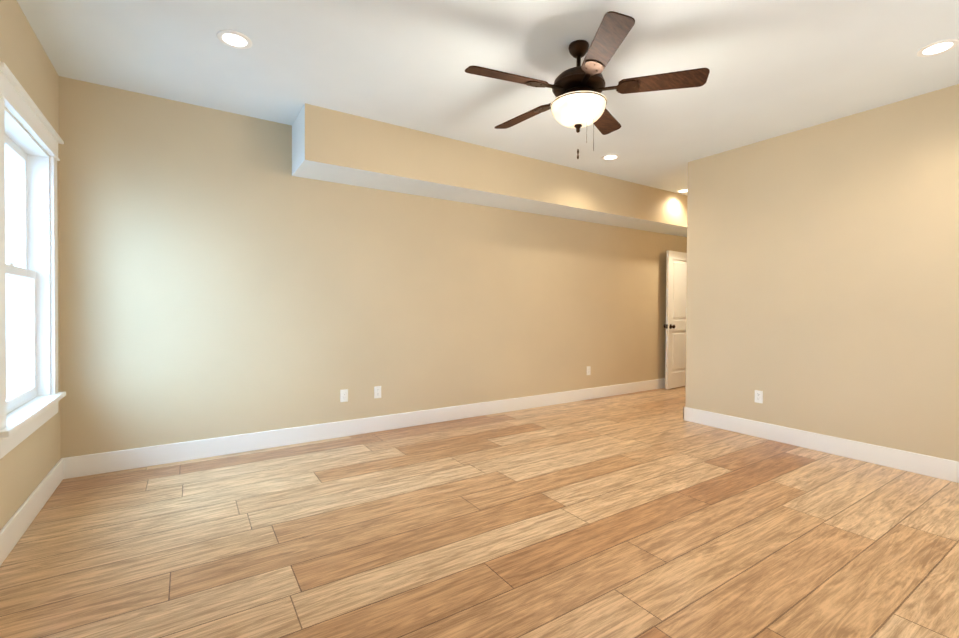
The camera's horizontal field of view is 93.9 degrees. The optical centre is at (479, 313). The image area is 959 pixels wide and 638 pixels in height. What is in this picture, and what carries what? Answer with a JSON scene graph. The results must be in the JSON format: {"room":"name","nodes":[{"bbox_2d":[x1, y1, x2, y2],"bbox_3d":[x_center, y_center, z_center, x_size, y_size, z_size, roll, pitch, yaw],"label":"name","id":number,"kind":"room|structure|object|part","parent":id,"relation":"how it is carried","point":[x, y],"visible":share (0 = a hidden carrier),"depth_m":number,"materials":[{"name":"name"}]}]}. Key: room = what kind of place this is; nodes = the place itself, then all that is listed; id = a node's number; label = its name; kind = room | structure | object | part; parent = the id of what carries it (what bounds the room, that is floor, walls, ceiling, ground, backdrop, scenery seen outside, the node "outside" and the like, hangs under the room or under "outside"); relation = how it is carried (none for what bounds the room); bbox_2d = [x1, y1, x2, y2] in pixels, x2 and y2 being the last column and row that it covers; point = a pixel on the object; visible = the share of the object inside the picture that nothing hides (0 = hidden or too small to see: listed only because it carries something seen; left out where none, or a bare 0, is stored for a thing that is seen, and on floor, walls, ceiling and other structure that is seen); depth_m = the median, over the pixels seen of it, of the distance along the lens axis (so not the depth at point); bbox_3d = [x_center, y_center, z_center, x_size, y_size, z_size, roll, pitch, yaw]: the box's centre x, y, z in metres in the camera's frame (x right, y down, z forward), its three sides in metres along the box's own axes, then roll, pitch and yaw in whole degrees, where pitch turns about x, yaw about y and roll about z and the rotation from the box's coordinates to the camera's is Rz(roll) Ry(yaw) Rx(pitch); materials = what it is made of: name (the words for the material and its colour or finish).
{"room":"empty bedroom","nodes":[
{"label":"empty bedroom","id":0,"kind":"room"},
{"bbox_2d":[0,0,60,529],"bbox_3d":[-1.637,-0.209,1.116,0.230,2.740,4.864,0,1,-33],"label":"wall","id":1,"kind":"structure","parent":0,"point":[27,464],"depth_m":2.47,"materials":[{"name":"beige paint"}]},
{"bbox_2d":[0,458,62,565],"bbox_3d":[-2.419,1.071,2.397,0.015,0.145,1.594,0,1,-33],"label":"baseboard","id":2,"kind":"structure","parent":1,"relation":"attached to","point":[16,526],"depth_m":2.39,"materials":[{"name":"white wood"}]},
{"bbox_2d":[0,62,65,458],"bbox_3d":[-2.499,-0.235,2.431,0.187,1.775,1.140,0,1,-33],"label":"window","id":3,"kind":"structure","parent":1,"relation":"in","point":[20,424],"depth_m":2.57,"materials":[{"name":"white wood"}]},
{"bbox_3d":[-2.547,-0.232,2.400,0.072,1.482,0.882,0,1,-33],"label":"window sashes","id":4,"kind":"part","parent":3,"relation":"part of","materials":[{"name":"white wood"}]},
{"bbox_2d":[5,108,50,413],"bbox_3d":[-2.530,-0.232,2.412,0.150,1.510,0.910,0,1,-33],"label":"window frame","id":5,"kind":"structure","parent":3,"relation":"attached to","point":[38,165],"depth_m":2.79,"materials":[{"name":"white wood"}]},
{"bbox_2d":[59,76,686,457],"bbox_3d":[0.761,-0.244,5.493,8.730,2.740,0.150,0,1,-33],"label":"wall","id":6,"kind":"structure","parent":0,"point":[223,273],"depth_m":3.82,"materials":[{"name":"beige paint"}]},
{"bbox_2d":[340,389,347,401],"bbox_3d":[-1.240,0.756,4.107,0.070,0.114,0.010,0,1,-33],"label":"electrical outlet","id":7,"kind":"object","parent":6,"relation":"attached to","point":[344,395],"visible":1,"depth_m":4.10,"materials":[{"name":"white plastic"}]},
{"bbox_2d":[63,378,664,478],"bbox_3d":[0.247,1.055,5.078,7.410,0.145,0.015,0,1,-33],"label":"baseboard","id":8,"kind":"structure","parent":6,"relation":"attached to","point":[94,464],"depth_m":3.93,"materials":[{"name":"white wood"}]},
{"bbox_2d":[374,386,380,398],"bbox_3d":[-0.972,0.755,4.282,0.070,0.114,0.010,0,1,-33],"label":"electrical outlet","id":9,"kind":"object","parent":6,"relation":"attached to","point":[377,391],"visible":1,"depth_m":4.28,"materials":[{"name":"white plastic"}]},
{"bbox_2d":[587,366,590,374],"bbox_3d":[1.424,0.750,5.844,0.070,0.114,0.010,0,1,-33],"label":"electrical outlet","id":10,"kind":"object","parent":6,"relation":"attached to","point":[588,370],"visible":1,"depth_m":5.84,"materials":[{"name":"white plastic"}]},
{"bbox_2d":[0,386,958,637],"bbox_3d":[1.978,1.214,3.493,8.880,0.120,4.864,0,1,-33],"label":"floor","id":11,"kind":"structure","parent":0,"point":[649,514],"depth_m":2.28,"materials":[{"name":"brown wood"}]},
{"bbox_2d":[17,0,958,195],"bbox_3d":[1.993,-1.646,3.462,8.880,0.120,4.864,0,1,-33],"label":"ceiling","id":12,"kind":"structure","parent":0,"point":[776,68],"depth_m":2.83,"materials":[{"name":"white paint"}]},
{"bbox_2d":[216,30,251,48],"bbox_3d":[-1.424,-1.589,2.606,0.184,0.008,0.184,0,1,-33],"label":"recessed light","id":13,"kind":"object","parent":12,"relation":"in","point":[234,39],"visible":1,"depth_m":2.60,"materials":[{"name":"white"}]},
{"bbox_2d":[292,103,686,236],"bbox_3d":[1.013,-1.395,5.250,5.930,0.430,0.504,0,1,-33],"label":"soffit beam","id":14,"kind":"structure","parent":12,"relation":"attached to","point":[330,145],"depth_m":4.26,"materials":[{"name":"beige paint"}]},
{"bbox_2d":[465,11,709,158],"bbox_3d":[0.551,-1.250,2.676,1.348,0.670,1.328,0,1,-33],"label":"ceiling fan","id":15,"kind":"object","parent":12,"relation":"hanging from","point":[579,102],"visible":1,"depth_m":2.53,"materials":[{"name":"brown wood"}]},
{"bbox_3d":[0.585,-1.177,2.656,0.328,0.124,0.328,0,1,-33],"label":"lamp shade","id":16,"kind":"part","parent":15,"relation":"part of","materials":[{"name":"white glass"}]},
{"bbox_2d":[601,154,619,159],"bbox_3d":[1.342,-1.597,4.588,0.184,0.008,0.184,0,1,-33],"label":"recessed light","id":17,"kind":"object","parent":12,"relation":"in","point":[610,156],"visible":1,"depth_m":4.58,"materials":[{"name":"white"}]},
{"bbox_2d":[676,189,687,192],"bbox_3d":[2.676,-1.604,5.875,0.184,0.008,0.184,0,1,-33],"label":"recessed light","id":18,"kind":"object","parent":12,"relation":"in","point":[682,191],"visible":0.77,"depth_m":5.89,"materials":[{"name":"white"}]},
{"bbox_2d":[916,38,958,56],"bbox_3d":[2.712,-1.569,2.652,0.184,0.008,0.184,0,1,-33],"label":"recessed light","id":19,"kind":"object","parent":12,"relation":"in","point":[938,47],"visible":0.96,"depth_m":2.64,"materials":[{"name":"white"}]},
{"bbox_2d":[685,84,958,461],"bbox_3d":[3.135,-0.210,3.437,0.120,2.740,3.240,0,1,-33],"label":"wall","id":20,"kind":"structure","parent":0,"point":[822,294],"depth_m":3.65,"materials":[{"name":"beige paint"}]},
{"bbox_2d":[755,390,762,402],"bbox_3d":[2.589,0.775,4.157,0.010,0.114,0.070,0,1,-33],"label":"electrical outlet","id":21,"kind":"object","parent":20,"relation":"attached to","point":[758,396],"visible":1,"depth_m":4.15,"materials":[{"name":"white plastic"}]},
{"bbox_2d":[683,407,958,482],"bbox_3d":[3.067,1.088,3.420,0.015,0.145,3.255,0,1,-33],"label":"baseboard","id":22,"kind":"structure","parent":20,"relation":"attached to","point":[936,467],"depth_m":3.66,"materials":[{"name":"white wood"}]},
{"bbox_3d":[3.765,-0.241,6.571,0.120,2.740,1.324,0,1,-33],"label":"wall","id":23,"kind":"structure","parent":0,"visible":0},
{"bbox_2d":[664,250,686,388],"bbox_3d":[3.076,0.096,6.776,0.812,2.030,0.167,0,1,-33],"label":"door","id":24,"kind":"structure","parent":23,"relation":"in","point":[675,324],"depth_m":6.68,"materials":[{"name":"white wood"}]},
{"label":"outside","id":25,"kind":"structure","parent":0,"visible":0},
{"bbox_2d":[5,149,16,397],"bbox_3d":[-2.799,-0.235,2.504,0.001,2.310,2.260,0,1,-33],"label":"sky","id":26,"kind":"structure","parent":25,"point":[12,284],"depth_m":2.96,"materials":[{"name":"white"}]}
]}

